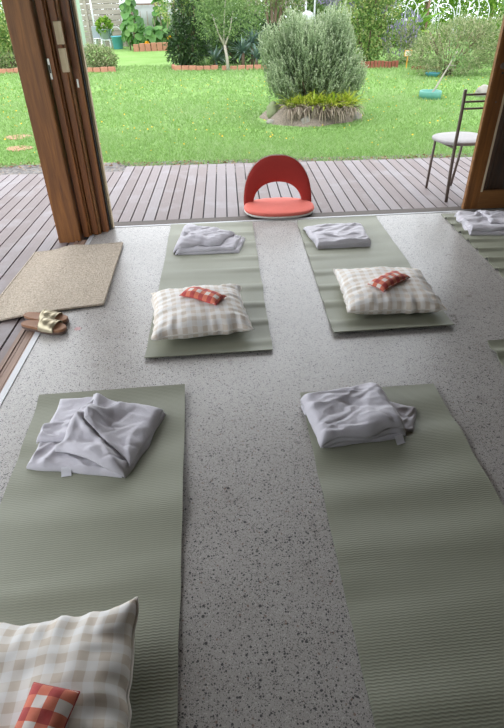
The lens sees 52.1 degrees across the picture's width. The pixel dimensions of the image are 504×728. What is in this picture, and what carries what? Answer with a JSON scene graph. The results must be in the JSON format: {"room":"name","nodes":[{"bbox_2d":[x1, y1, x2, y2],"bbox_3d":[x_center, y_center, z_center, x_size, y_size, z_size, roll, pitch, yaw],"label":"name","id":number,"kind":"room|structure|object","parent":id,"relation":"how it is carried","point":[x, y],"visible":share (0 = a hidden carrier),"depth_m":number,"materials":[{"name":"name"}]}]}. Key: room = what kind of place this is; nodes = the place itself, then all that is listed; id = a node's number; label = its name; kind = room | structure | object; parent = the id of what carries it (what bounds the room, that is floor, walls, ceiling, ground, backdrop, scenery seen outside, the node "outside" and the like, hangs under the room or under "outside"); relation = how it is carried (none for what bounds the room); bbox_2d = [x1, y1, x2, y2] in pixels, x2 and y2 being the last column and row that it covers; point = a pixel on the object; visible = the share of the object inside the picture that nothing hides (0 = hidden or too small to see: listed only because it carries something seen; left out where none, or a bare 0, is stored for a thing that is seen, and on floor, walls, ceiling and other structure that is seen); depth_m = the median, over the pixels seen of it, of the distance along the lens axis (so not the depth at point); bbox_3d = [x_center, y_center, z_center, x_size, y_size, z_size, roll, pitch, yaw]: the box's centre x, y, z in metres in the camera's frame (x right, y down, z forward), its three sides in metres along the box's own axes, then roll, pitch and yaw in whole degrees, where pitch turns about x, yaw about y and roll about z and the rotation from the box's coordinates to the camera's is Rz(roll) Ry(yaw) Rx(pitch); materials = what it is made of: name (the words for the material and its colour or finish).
{"room":"yoga studio","nodes":[
{"label":"yoga studio","id":0,"kind":"room"},
{"bbox_2d":[0,210,503,727],"bbox_3d":[1.278,0.924,1.298,4.640,0.200,7.342,-2,35,-2],"label":"floor","id":1,"kind":"structure","parent":0,"point":[267,638],"depth_m":2.12,"materials":[{"name":"concrete"}]},
{"bbox_2d":[0,240,86,392],"bbox_3d":[-1.162,0.307,2.207,0.090,0.156,4.070,-2,35,-2],"label":"trim","id":2,"kind":"structure","parent":1,"relation":"attached to","point":[10,360],"depth_m":2.59,"materials":[{"name":"brown wood"}]},
{"bbox_2d":[21,317,67,334],"bbox_3d":[-1.107,-0.214,2.736,0.262,0.069,0.106,7,36,11],"label":"sandal","id":3,"kind":"object","parent":1,"relation":"on","point":[45,325],"visible":1,"depth_m":2.71,"materials":[{"name":"gold metal"}]},
{"bbox_2d":[24,309,68,324],"bbox_3d":[-1.129,-0.262,2.806,0.262,0.069,0.106,6,36,11],"label":"sandal","id":4,"kind":"object","parent":1,"relation":"on","point":[44,313],"visible":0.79,"depth_m":2.79,"materials":[{"name":"gold metal"}]},
{"bbox_2d":[0,234,94,405],"bbox_3d":[-1.107,0.225,2.263,0.030,0.104,4.250,-2,35,-2],"label":"trim","id":5,"kind":"structure","parent":1,"relation":"attached to","point":[5,390],"depth_m":2.49,"materials":[{"name":"metal"}]},
{"bbox_2d":[34,0,92,236],"bbox_3d":[-1.249,-1.913,3.244,0.054,2.280,0.122,-2,35,-2],"label":"door","id":6,"kind":"structure","parent":5,"relation":"on","point":[41,5],"depth_m":3.37,"materials":[{"name":"wood"}]},
{"bbox_2d":[46,0,101,234],"bbox_3d":[-1.192,-1.932,3.270,0.060,2.280,0.122,-2,35,-2],"label":"door","id":7,"kind":"structure","parent":1,"relation":"on","point":[54,8],"depth_m":3.41,"materials":[{"name":"brown wood"}]},
{"bbox_2d":[59,0,113,231],"bbox_3d":[-1.125,-1.974,3.328,0.072,2.280,0.115,-2,35,-2],"label":"door","id":8,"kind":"structure","parent":1,"relation":"on","point":[68,7],"depth_m":3.48,"materials":[{"name":"brown wood"}]},
{"bbox_2d":[0,384,184,727],"bbox_3d":[-0.531,0.635,1.548,0.634,0.036,1.810,-4,35,-4],"label":"yoga mat","id":9,"kind":"object","parent":1,"relation":"on","point":[75,545],"visible":0.59,"depth_m":1.65,"materials":[{"name":"green plastic"}]},
{"bbox_2d":[0,596,138,727],"bbox_3d":[-0.538,0.813,1.149,0.546,0.171,0.546,-5,35,-6],"label":"cushion","id":10,"kind":"object","parent":9,"relation":"on","point":[91,654],"visible":0.94,"depth_m":1.21,"materials":[{"name":"white fabric"}]},
{"bbox_2d":[14,682,79,727],"bbox_3d":[-0.448,0.769,1.051,0.108,0.047,0.213,4,35,7],"label":"pillow","id":11,"kind":"object","parent":10,"relation":"on","point":[45,706],"visible":1,"depth_m":1.09,"materials":[{"name":"red fabric"}]},
{"bbox_2d":[26,393,165,477],"bbox_3d":[-0.603,0.235,2.021,0.468,0.139,0.443,1,35,3],"label":"folded blanket","id":12,"kind":"object","parent":9,"relation":"on","point":[98,435],"visible":1,"depth_m":1.97,"materials":[{"name":"grey fabric"}]},
{"bbox_2d":[144,221,272,357],"bbox_3d":[-0.261,-0.569,3.266,0.651,0.025,1.851,-2,35,-2],"label":"yoga mat","id":13,"kind":"object","parent":1,"relation":"on","point":[242,268],"visible":0.59,"depth_m":3.19,"materials":[{"name":"green plastic"}]},
{"bbox_2d":[151,284,253,340],"bbox_3d":[-0.280,-0.294,2.740,0.524,0.140,0.490,-6,35,-7],"label":"cushion","id":14,"kind":"object","parent":13,"relation":"on","point":[176,316],"visible":0.92,"depth_m":2.60,"materials":[{"name":"white fabric"}]},
{"bbox_2d":[179,286,226,304],"bbox_3d":[-0.258,-0.370,2.696,0.228,0.040,0.109,17,39,23],"label":"pillow","id":15,"kind":"object","parent":14,"relation":"on","point":[206,295],"visible":1,"depth_m":2.67,"materials":[{"name":"red fabric"}]},
{"bbox_2d":[173,223,244,254],"bbox_3d":[-0.302,-0.925,3.696,0.505,0.105,0.446,-2,35,-2],"label":"folded blanket","id":16,"kind":"object","parent":13,"relation":"on","point":[193,239],"visible":1,"depth_m":3.56,"materials":[{"name":"grey fabric"}]},
{"bbox_2d":[300,382,415,447],"bbox_3d":[0.448,0.190,2.092,0.479,0.112,0.334,-2,35,-2],"label":"folded blanket","id":17,"kind":"object","parent":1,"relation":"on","point":[363,413],"visible":1,"depth_m":2.03,"materials":[{"name":"grey fabric"}]},
{"bbox_2d":[297,215,454,332],"bbox_3d":[0.707,-0.667,3.381,0.654,0.025,1.748,-2,35,-2],"label":"yoga mat","id":18,"kind":"object","parent":1,"relation":"on","point":[383,251],"visible":0.63,"depth_m":3.35,"materials":[{"name":"green plastic"}]},
{"bbox_2d":[303,222,370,248],"bbox_3d":[0.629,-0.947,3.727,0.447,0.078,0.397,-5,35,-6],"label":"folded blanket","id":19,"kind":"object","parent":18,"relation":"on","point":[337,235],"visible":1,"depth_m":3.63,"materials":[{"name":"grey fabric"}]},
{"bbox_2d":[333,266,447,314],"bbox_3d":[0.766,-0.434,2.929,0.537,0.135,0.504,-2,35,-1],"label":"cushion","id":20,"kind":"object","parent":18,"relation":"on","point":[414,294],"visible":0.92,"depth_m":2.78,"materials":[{"name":"white fabric"}]},
{"bbox_2d":[368,270,409,291],"bbox_3d":[0.757,-0.471,2.838,0.238,0.047,0.114,-27,43,-32],"label":"pillow","id":21,"kind":"object","parent":20,"relation":"on","point":[383,282],"visible":1,"depth_m":2.80,"materials":[{"name":"red fabric"}]},
{"bbox_2d":[300,384,503,727],"bbox_3d":[0.569,0.620,1.550,0.631,0.026,1.830,-2,35,-2],"label":"yoga mat","id":22,"kind":"object","parent":1,"relation":"on","point":[416,525],"visible":0.86,"depth_m":1.57,"materials":[{"name":"green plastic"}]},
{"bbox_2d":[441,213,503,277],"bbox_3d":[1.857,-0.711,3.412,0.648,0.029,1.835,-2,35,-2],"label":"yoga mat","id":23,"kind":"object","parent":1,"relation":"on","point":[491,247],"visible":0.52,"depth_m":3.61,"materials":[{"name":"green plastic"}]},
{"bbox_2d":[454,210,503,234],"bbox_3d":[1.836,-1.086,3.882,0.514,0.091,0.414,1,35,3],"label":"folded blanket","id":24,"kind":"object","parent":23,"relation":"on","point":[480,222],"visible":1,"depth_m":3.85,"materials":[{"name":"grey fabric"}]},
{"bbox_2d":[487,339,503,366],"bbox_3d":[1.538,0.388,1.853,0.657,0.031,1.840,-2,35,-2],"label":"yoga mat","id":25,"kind":"object","parent":1,"relation":"on","point":[497,346],"visible":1,"depth_m":2.52,"materials":[{"name":"green plastic"}]},
{"bbox_2d":[483,105,503,189],"bbox_3d":[2.638,-2.391,3.706,1.684,2.820,0.134,-2,35,-2],"label":"wall","id":26,"kind":"structure","parent":0,"point":[494,180],"depth_m":4.14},
{"bbox_2d":[114,206,501,225],"bbox_3d":[1.124,-1.189,4.274,4.610,0.144,0.128,-4,35,-4],"label":"door track","id":27,"kind":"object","parent":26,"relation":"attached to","point":[456,208],"depth_m":4.18,"materials":[{"name":"grey metal"}]},
{"bbox_2d":[114,208,503,227],"bbox_3d":[1.162,-1.173,4.198,4.536,0.103,0.020,-4,35,-4],"label":"trim","id":28,"kind":"structure","parent":26,"relation":"attached to","point":[502,208],"depth_m":4.12,"materials":[{"name":"metal"}]},
{"bbox_2d":[461,16,503,208],"bbox_3d":[2.115,-2.219,3.594,0.820,2.258,0.051,-3,35,-3],"label":"glazed door","id":29,"kind":"structure","parent":26,"relation":"in","point":[475,197],"depth_m":3.92,"materials":[{"name":"brown wood"}]},
{"label":"outside","id":30,"kind":"structure","parent":0,"visible":0},
{"bbox_2d":[0,22,500,167],"bbox_3d":[-1.118,-12.310,20.648,80.000,0.001,72.000,-2,35,-2],"label":"lawn","id":31,"kind":"structure","parent":30,"point":[126,56],"depth_m":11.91,"materials":[{"name":"green plant"}]},
{"bbox_2d":[0,0,16,68],"bbox_3d":[-8.323,-10.562,16.770,2.536,2.099,1.525,-2,35,-2],"label":"leafy bush","id":32,"kind":"object","parent":31,"relation":"on","point":[5,38],"visible":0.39,"depth_m":16.62,"materials":[{"name":"green plant"}]},
{"bbox_2d":[0,51,16,68],"bbox_3d":[-7.738,-9.916,16.862,1.690,0.732,0.770,-2,35,-2],"label":"bush","id":33,"kind":"object","parent":31,"relation":"on","point":[5,55],"visible":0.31,"depth_m":16.74,"materials":[{"name":"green plant"}]},
{"bbox_2d":[0,68,17,73],"bbox_3d":[-8.041,-9.460,16.649,2.090,0.171,0.109,-3,35,-3],"label":"brick edging","id":34,"kind":"object","parent":31,"relation":"on","point":[12,70],"visible":0.21,"depth_m":16.61,"materials":[{"name":"orange brick"}]},
{"bbox_2d":[6,134,30,139],"bbox_3d":[-3.853,-3.746,8.499,0.392,0.019,0.389,26,43,33],"label":"stepping stone","id":35,"kind":"object","parent":31,"relation":"on","point":[15,138],"visible":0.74,"depth_m":8.48,"materials":[{"name":"stone"}]},
{"bbox_2d":[6,145,32,151],"bbox_3d":[-3.520,-3.268,7.810,0.403,0.019,0.339,-2,35,-2],"label":"stepping stone","id":36,"kind":"object","parent":31,"relation":"on","point":[11,148],"visible":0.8,"depth_m":7.77,"materials":[{"name":"stone"}]},
{"bbox_2d":[75,0,87,67],"bbox_3d":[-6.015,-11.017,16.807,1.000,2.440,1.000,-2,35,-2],"label":"post","id":37,"kind":"object","parent":31,"relation":"on","point":[77,1],"visible":0.12,"depth_m":16.68,"materials":[{"name":"green paint"}]},
{"bbox_2d":[89,0,98,44],"bbox_3d":[-7.846,-17.236,25.269,0.174,2.953,0.088,20,40,27],"label":"pole","id":38,"kind":"object","parent":31,"relation":"on","point":[89,0],"visible":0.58,"depth_m":25.30,"materials":[{"name":"plastic"}]},
{"bbox_2d":[91,26,105,45],"bbox_3d":[-7.577,-16.121,25.442,0.506,0.922,0.512,-14,37,-18],"label":"plastic chair","id":39,"kind":"object","parent":31,"relation":"on","point":[95,34],"visible":0.52,"depth_m":25.45,"materials":[{"name":"white plastic"}]},
{"bbox_2d":[83,42,119,67],"bbox_3d":[-4.973,-9.964,16.736,1.346,0.888,0.978,-2,35,-2],"label":"bush","id":40,"kind":"object","parent":31,"relation":"on","point":[97,56],"visible":0.9,"depth_m":16.62,"materials":[{"name":"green plant"}]},
{"bbox_2d":[87,67,115,71],"bbox_3d":[-4.997,-9.478,16.601,1.203,0.167,0.110,0,35,2],"label":"brick edging","id":41,"kind":"object","parent":31,"relation":"on","point":[92,69],"visible":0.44,"depth_m":16.55,"materials":[{"name":"orange brick"}]},
{"bbox_2d":[79,0,131,46],"bbox_3d":[-8.579,-17.319,25.927,4.676,2.350,0.210,-2,35,-2],"label":"wall","id":42,"kind":"structure","parent":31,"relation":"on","point":[101,10],"depth_m":25.85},
{"bbox_2d":[101,39,112,47],"bbox_3d":[-7.120,-15.688,25.267,0.511,0.403,0.419,-2,35,-2],"label":"stool","id":43,"kind":"object","parent":31,"relation":"on","point":[110,40],"visible":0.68,"depth_m":25.11,"materials":[{"name":"white plastic"}]},
{"bbox_2d":[98,29,110,39],"bbox_3d":[-7.125,-16.028,25.027,0.660,0.430,0.660,-2,35,-2],"label":"tub","id":44,"kind":"object","parent":43,"relation":"on","point":[104,36],"visible":0.88,"depth_m":24.86,"materials":[{"name":"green plastic"}]},
{"bbox_2d":[94,15,114,35],"bbox_3d":[-7.114,-16.265,24.846,0.960,0.959,0.922,-2,35,-2],"label":"potted plant","id":45,"kind":"object","parent":44,"relation":"in","point":[104,19],"visible":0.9,"depth_m":24.65,"materials":[{"name":"green plant"}]},
{"bbox_2d":[81,3,144,40],"bbox_3d":[-7.121,-20.284,28.131,5.930,5.039,3.887,-2,35,-2],"label":"tree","id":46,"kind":"object","parent":31,"relation":"on","point":[97,3],"visible":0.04,"depth_m":28.34,"materials":[{"name":"green plant"}]},
{"bbox_2d":[110,27,122,48],"bbox_3d":[-6.544,-15.807,24.972,0.600,0.914,0.600,-2,35,-2],"label":"bin","id":47,"kind":"object","parent":31,"relation":"on","point":[117,42],"visible":0.83,"depth_m":24.89,"materials":[{"name":"plastic"}]},
{"bbox_2d":[119,0,176,49],"bbox_3d":[-4.789,-15.896,24.012,2.738,2.314,1.970,-2,35,-2],"label":"vine","id":48,"kind":"object","parent":31,"relation":"on","point":[156,35],"visible":0.75,"depth_m":23.80,"materials":[{"name":"green plant"}]},
{"bbox_2d":[133,42,167,51],"bbox_3d":[-4.656,-14.596,23.731,1.590,0.344,0.210,-6,35,-8],"label":"brick edging","id":49,"kind":"object","parent":31,"relation":"on","point":[141,46],"visible":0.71,"depth_m":23.64,"materials":[{"name":"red brick"}]},
{"bbox_2d":[119,0,185,37],"bbox_3d":[-4.532,-16.887,24.906,3.603,2.700,0.210,-2,35,-2],"label":"fence","id":50,"kind":"object","parent":31,"relation":"on","point":[144,7],"visible":0.12,"depth_m":24.84,"materials":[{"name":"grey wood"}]},
{"bbox_2d":[154,0,203,65],"bbox_3d":[-2.243,-11.444,16.897,1.899,2.938,1.245,-2,35,-2],"label":"flowering shrub","id":51,"kind":"object","parent":31,"relation":"on","point":[167,4],"visible":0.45,"depth_m":16.75,"materials":[{"name":"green plant"}]},
{"bbox_2d":[83,173,288,239],"bbox_3d":[0.675,0.121,2.630,13.500,0.300,7.100,-2,35,-2],"label":"deck base","id":52,"kind":"object","parent":31,"relation":"on","point":[85,238],"depth_m":4.78,"materials":[{"name":"weathered grey timber"}]},
{"bbox_2d":[0,157,471,362],"bbox_3d":[0.673,-0.095,2.638,13.513,0.025,7.360,-2,35,-2],"label":"deck","id":53,"kind":"object","parent":52,"relation":"on","point":[138,193],"visible":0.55,"depth_m":4.71,"materials":[{"name":"grey wood"}]},
{"bbox_2d":[1,0,84,243],"bbox_3d":[-1.369,-2.020,3.126,0.160,2.645,0.160,-2,35,-2],"label":"post","id":54,"kind":"object","parent":53,"relation":"on","point":[21,16],"visible":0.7,"depth_m":3.32,"materials":[{"name":"brown wood"}]},
{"bbox_2d":[0,242,122,320],"bbox_3d":[-1.218,-0.554,3.277,0.708,0.042,1.068,-2,35,-2],"label":"doormat","id":55,"kind":"object","parent":53,"relation":"on","point":[68,277],"visible":0.99,"depth_m":3.22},
{"bbox_2d":[243,154,313,218],"bbox_3d":[0.221,-1.435,4.160,0.580,0.396,0.424,-3,35,-3],"label":"chair","id":56,"kind":"object","parent":53,"relation":"on","point":[275,167],"visible":1,"depth_m":4.25,"materials":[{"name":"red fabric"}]},
{"bbox_2d":[425,89,485,201],"bbox_3d":[1.790,-1.881,4.375,0.464,0.873,0.490,-9,36,-11],"label":"garden chair","id":57,"kind":"object","parent":53,"relation":"on","point":[452,140],"visible":0.71,"depth_m":4.30,"materials":[{"name":"brown paint"}]},
{"bbox_2d":[163,0,212,65],"bbox_3d":[-2.118,-10.895,16.704,1.688,2.376,1.195,-2,35,-2],"label":"dense shrub","id":58,"kind":"object","parent":31,"relation":"on","point":[178,24],"visible":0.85,"depth_m":16.73,"materials":[{"name":"green plant"}]},
{"bbox_2d":[171,64,217,70],"bbox_3d":[-1.970,-9.599,16.707,1.723,0.156,0.567,13,37,19],"label":"brick edging","id":59,"kind":"object","parent":31,"relation":"on","point":[178,67],"visible":0.73,"depth_m":16.61,"materials":[{"name":"orange brick"}]},
{"bbox_2d":[192,54,217,66],"bbox_3d":[-1.490,-9.928,16.851,0.915,0.434,0.980,8,36,13],"label":"clump","id":60,"kind":"object","parent":31,"relation":"on","point":[205,63],"visible":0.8,"depth_m":16.82,"materials":[{"name":"green plant"}]},
{"bbox_2d":[200,45,225,65],"bbox_3d":[-1.177,-10.124,17.090,1.035,0.788,1.003,20,40,27],"label":"aloe","id":61,"kind":"object","parent":31,"relation":"on","point":[214,54],"visible":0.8,"depth_m":17.01,"materials":[{"name":"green plant"}]},
{"bbox_2d":[182,0,260,55],"bbox_3d":[-1.306,-13.940,20.721,3.630,3.047,2.238,-2,35,-2],"label":"tree","id":62,"kind":"object","parent":31,"relation":"on","point":[236,10],"visible":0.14,"depth_m":20.40,"materials":[{"name":"green plant"}]},
{"bbox_2d":[189,0,269,70],"bbox_3d":[-0.669,-10.570,15.735,2.492,2.830,1.532,-2,35,-2],"label":"tree","id":63,"kind":"object","parent":31,"relation":"on","point":[233,2],"visible":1,"depth_m":15.67,"materials":[{"name":"green plant"}]},
{"bbox_2d":[0,153,472,174],"bbox_3d":[0.218,-2.279,6.301,15.000,0.014,1.900,-2,35,-2],"label":"gravel path","id":64,"kind":"structure","parent":31,"relation":"on","point":[116,167],"depth_m":6.87,"materials":[{"name":"grey gravel"}]},
{"bbox_2d":[0,154,470,167],"bbox_3d":[-0.329,-2.704,6.867,10.039,0.056,0.502,-2,35,-1],"label":"leaf litter","id":65,"kind":"object","parent":64,"relation":"on","point":[19,166],"visible":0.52,"depth_m":6.89,"materials":[{"name":"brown plant"}]},
{"bbox_2d":[229,34,254,64],"bbox_3d":[-0.340,-10.306,16.941,1.002,1.016,1.032,-21,40,-26],"label":"aloe","id":66,"kind":"object","parent":31,"relation":"on","point":[243,46],"visible":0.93,"depth_m":16.89,"materials":[{"name":"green plant"}]},
{"bbox_2d":[202,10,282,63],"bbox_3d":[-0.263,-11.207,17.779,3.118,1.693,1.124,-2,35,-2],"label":"hedge","id":67,"kind":"object","parent":31,"relation":"on","point":[232,58],"visible":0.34,"depth_m":17.68,"materials":[{"name":"green plant"}]},
{"bbox_2d":[3,73,482,152],"bbox_3d":[-0.641,-5.526,10.881,15.888,0.044,9.029,-2,35,-2],"label":"flowers","id":68,"kind":"object","parent":31,"relation":"on","point":[408,73],"visible":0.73,"depth_m":9.71,"materials":[{"name":"yellow plant"}]},
{"bbox_2d":[222,65,268,69],"bbox_3d":[-0.203,-9.485,16.496,1.515,0.160,0.109,-1,35,1],"label":"brick edging","id":69,"kind":"object","parent":31,"relation":"on","point":[240,67],"visible":0.53,"depth_m":16.45,"materials":[{"name":"brick"}]},
{"bbox_2d":[238,27,261,64],"bbox_3d":[0.014,-10.641,17.230,1.011,1.165,0.963,-15,38,-19],"label":"aloe","id":70,"kind":"object","parent":31,"relation":"on","point":[252,38],"visible":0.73,"depth_m":17.09,"materials":[{"name":"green plant"}]},
{"bbox_2d":[247,43,262,64],"bbox_3d":[0.188,-10.143,16.858,0.765,0.774,0.938,-26,42,-31],"label":"aloe","id":71,"kind":"object","parent":31,"relation":"on","point":[255,53],"visible":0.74,"depth_m":16.81,"materials":[{"name":"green plant"}]},
{"bbox_2d":[243,0,307,49],"bbox_3d":[0.814,-12.074,17.522,2.450,3.201,1.795,-2,35,-2],"label":"tree","id":72,"kind":"object","parent":31,"relation":"on","point":[272,2],"visible":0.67,"depth_m":17.55,"materials":[{"name":"green plant"}]},
{"bbox_2d":[242,0,331,44],"bbox_3d":[1.242,-15.528,22.198,4.712,3.870,2.842,-2,35,-2],"label":"tree","id":73,"kind":"object","parent":31,"relation":"on","point":[309,6],"visible":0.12,"depth_m":21.98,"materials":[{"name":"green plant"}]},
{"bbox_2d":[301,116,309,123],"bbox_3d":[0.938,-4.201,8.919,0.173,0.182,0.119,-2,35,-2],"label":"rock","id":74,"kind":"object","parent":31,"relation":"on","point":[306,117],"visible":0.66,"depth_m":8.87,"materials":[{"name":"stone"}]},
{"bbox_2d":[259,98,352,126],"bbox_3d":[1.012,-4.710,9.448,1.760,0.385,1.695,20,40,27],"label":"mound","id":75,"kind":"object","parent":31,"relation":"on","point":[278,119],"visible":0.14,"depth_m":9.03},
{"bbox_2d":[266,101,280,117],"bbox_3d":[0.401,-4.620,9.344,0.275,0.276,0.288,-2,35,-2],"label":"boulder","id":76,"kind":"object","parent":75,"relation":"on","point":[272,108],"visible":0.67,"depth_m":9.27,"materials":[{"name":"stone"}]},
{"bbox_2d":[256,0,369,104],"bbox_3d":[1.107,-5.487,9.201,2.039,1.673,1.727,-4,35,-4],"label":"bush","id":77,"kind":"object","parent":75,"relation":"on","point":[296,63],"visible":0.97,"depth_m":8.84,"materials":[{"name":"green plant"}]},
{"bbox_2d":[277,101,365,124],"bbox_3d":[1.209,-4.284,8.819,1.552,0.373,0.351,-2,35,-2],"label":"stalks","id":78,"kind":"object","parent":75,"relation":"on","point":[291,111],"visible":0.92,"depth_m":8.84},
{"bbox_2d":[276,86,367,110],"bbox_3d":[1.197,-4.593,8.904,1.776,0.298,1.018,-2,35,-2],"label":"clump","id":79,"kind":"object","parent":75,"relation":"on","point":[346,97],"visible":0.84,"depth_m":8.87,"materials":[{"name":"green plant"}]},
{"bbox_2d":[303,11,312,21],"bbox_3d":[1.983,-11.896,18.674,0.420,1.500,0.420,-2,35,-2],"label":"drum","id":80,"kind":"object","parent":31,"relation":"on","point":[308,13],"visible":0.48,"depth_m":18.18,"materials":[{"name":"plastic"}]},
{"bbox_2d":[313,0,315,22],"bbox_3d":[2.258,-12.579,18.640,0.068,2.650,0.069,-2,35,-2],"label":"pole","id":81,"kind":"object","parent":31,"relation":"on","point":[314,0],"visible":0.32,"depth_m":18.47,"materials":[{"name":"plastic"}]},
{"bbox_2d":[308,0,388,43],"bbox_3d":[4.286,-16.372,22.940,5.030,4.319,3.244,1,35,2],"label":"tree","id":82,"kind":"object","parent":31,"relation":"on","point":[308,0],"visible":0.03,"depth_m":23.03,"materials":[{"name":"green plant"}]},
{"bbox_2d":[317,0,397,55],"bbox_3d":[3.782,-12.646,18.507,3.457,2.898,1.748,-2,35,-2],"label":"tree","id":83,"kind":"object","parent":31,"relation":"on","point":[325,1],"visible":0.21,"depth_m":18.28,"materials":[{"name":"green plant"}]},
{"bbox_2d":[353,111,361,120],"bbox_3d":[1.873,-4.456,9.271,0.201,0.168,0.165,8,36,13],"label":"rock","id":84,"kind":"object","parent":31,"relation":"on","point":[357,115],"visible":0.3,"depth_m":9.22,"materials":[{"name":"stone"}]},
{"bbox_2d":[336,0,404,62],"bbox_3d":[3.853,-11.340,16.773,2.254,2.911,1.622,-2,35,-2],"label":"shrub","id":85,"kind":"object","parent":31,"relation":"on","point":[369,8],"visible":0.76,"depth_m":16.67,"materials":[{"name":"green plant"}]},
{"bbox_2d":[358,60,398,67],"bbox_3d":[3.981,-9.509,16.367,1.297,0.225,0.094,3,35,5],"label":"edging","id":86,"kind":"object","parent":31,"relation":"on","point":[387,63],"visible":0.56,"depth_m":16.31,"materials":[{"name":"red brick"}]},
{"bbox_2d":[356,0,439,39],"bbox_3d":[7.500,-19.988,26.824,6.470,5.702,4.204,-2,35,-2],"label":"tree","id":87,"kind":"object","parent":31,"relation":"on","point":[439,0],"visible":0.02,"depth_m":27.24,"materials":[{"name":"green plant"}]},
{"bbox_2d":[381,8,422,64],"bbox_3d":[4.869,-10.577,16.731,1.371,1.684,0.967,-2,35,-2],"label":"salvia","id":88,"kind":"object","parent":31,"relation":"on","point":[400,32],"visible":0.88,"depth_m":16.61,"materials":[{"name":"green plant"}]},
{"bbox_2d":[404,50,411,67],"bbox_3d":[4.841,-9.495,16.052,0.230,0.500,0.034,-2,35,-2],"label":"sign","id":89,"kind":"object","parent":31,"relation":"on","point":[405,50],"visible":0.62,"depth_m":15.97,"materials":[{"name":"yellow wood"}]},
{"bbox_2d":[388,6,444,61],"bbox_3d":[5.379,-11.229,17.539,2.090,1.615,2.024,26,43,33],"label":"banana plant","id":90,"kind":"object","parent":31,"relation":"on","point":[425,19],"visible":0.27,"depth_m":17.20,"materials":[{"name":"green plant"}]},
{"bbox_2d":[400,0,434,52],"bbox_3d":[6.261,-12.778,19.418,1.131,1.966,0.051,-2,35,-2],"label":"hoop","id":91,"kind":"object","parent":31,"relation":"on","point":[410,0],"visible":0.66,"depth_m":19.16,"materials":[{"name":"white plastic"}]},
{"bbox_2d":[413,0,439,34],"bbox_3d":[6.642,-12.938,19.828,1.031,1.746,0.071,-2,35,-2],"label":"hoop","id":92,"kind":"object","parent":31,"relation":"on","point":[426,0],"visible":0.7,"depth_m":19.47,"materials":[{"name":"white plastic"}]},
{"bbox_2d":[382,0,472,45],"bbox_3d":[7.837,-16.609,22.980,5.280,4.510,3.282,-7,36,-8],"label":"tree","id":93,"kind":"object","parent":31,"relation":"on","point":[451,2],"visible":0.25,"depth_m":23.09,"materials":[{"name":"green plant"}]},
{"bbox_2d":[425,0,430,27],"bbox_3d":[6.507,-12.906,19.086,0.098,2.551,0.079,-2,35,-2],"label":"stake","id":94,"kind":"object","parent":31,"relation":"on","point":[429,2],"visible":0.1,"depth_m":18.97,"materials":[{"name":"brown wood"}]},
{"bbox_2d":[419,89,441,99],"bbox_3d":[3.854,-5.824,11.143,0.470,0.160,0.470,-2,35,-2],"label":"ring","id":95,"kind":"object","parent":31,"relation":"on","point":[427,93],"visible":0.84,"depth_m":11.00,"materials":[{"name":"teal plastic"}]},
{"bbox_2d":[425,72,439,76],"bbox_3d":[5.028,-8.077,14.376,0.420,0.100,0.420,-2,35,-2],"label":"bowl","id":96,"kind":"object","parent":31,"relation":"on","point":[434,74],"visible":0.87,"depth_m":14.27,"materials":[{"name":"blue plastic"}]},
{"bbox_2d":[431,3,454,50],"bbox_3d":[7.120,-12.583,19.397,0.831,1.646,0.111,-2,35,-2],"label":"hoop","id":97,"kind":"object","parent":31,"relation":"on","point":[443,3],"visible":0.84,"depth_m":19.03,"materials":[{"name":"white plastic"}]},
{"bbox_2d":[429,0,460,52],"bbox_3d":[7.440,-13.049,19.809,0.931,1.926,0.091,-2,35,-2],"label":"hoop","id":98,"kind":"object","parent":31,"relation":"on","point":[440,0],"visible":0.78,"depth_m":19.53,"materials":[{"name":"white plastic"}]},
{"bbox_2d":[430,38,473,91],"bbox_3d":[4.240,-6.255,10.906,0.849,1.109,0.628,-13,37,-16],"label":"young tree","id":99,"kind":"object","parent":31,"relation":"on","point":[447,67],"visible":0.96,"depth_m":10.78,"materials":[{"name":"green plant"}]},
{"bbox_2d":[406,10,503,75],"bbox_3d":[5.746,-8.719,14.141,3.073,1.613,1.846,0,35,2],"label":"bush","id":100,"kind":"object","parent":31,"relation":"on","point":[477,33],"visible":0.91,"depth_m":13.98,"materials":[{"name":"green plant"}]},
{"bbox_2d":[450,0,479,50],"bbox_3d":[8.233,-13.149,19.932,0.871,1.926,0.131,-2,35,-2],"label":"hoop","id":101,"kind":"object","parent":31,"relation":"on","point":[478,0],"visible":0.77,"depth_m":19.65,"materials":[{"name":"white plastic"}]},
{"bbox_2d":[436,0,502,35],"bbox_3d":[12.661,-19.799,25.952,7.545,6.242,4.632,-2,35,-2],"label":"tree","id":102,"kind":"object","parent":31,"relation":"on","point":[461,10],"visible":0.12,"depth_m":26.69,"materials":[{"name":"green plant"}]},
{"bbox_2d":[464,0,489,46],"bbox_3d":[8.814,-13.355,20.323,0.871,1.796,0.151,-2,35,-2],"label":"hoop","id":103,"kind":"object","parent":31,"relation":"on","point":[473,0],"visible":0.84,"depth_m":19.96,"materials":[{"name":"white plastic"}]},
{"bbox_2d":[475,84,487,96],"bbox_3d":[5.095,-5.958,11.249,0.403,0.262,0.330,-2,35,-2],"label":"boulder","id":104,"kind":"object","parent":31,"relation":"on","point":[483,88],"visible":0.33,"depth_m":11.15,"materials":[{"name":"stone"}]},
{"bbox_2d":[461,0,503,48],"bbox_3d":[11.295,-15.721,21.423,5.630,4.796,3.445,-2,35,-2],"label":"tree","id":105,"kind":"object","parent":31,"relation":"on","point":[484,5],"visible":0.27,"depth_m":21.79,"materials":[{"name":"green plant"}]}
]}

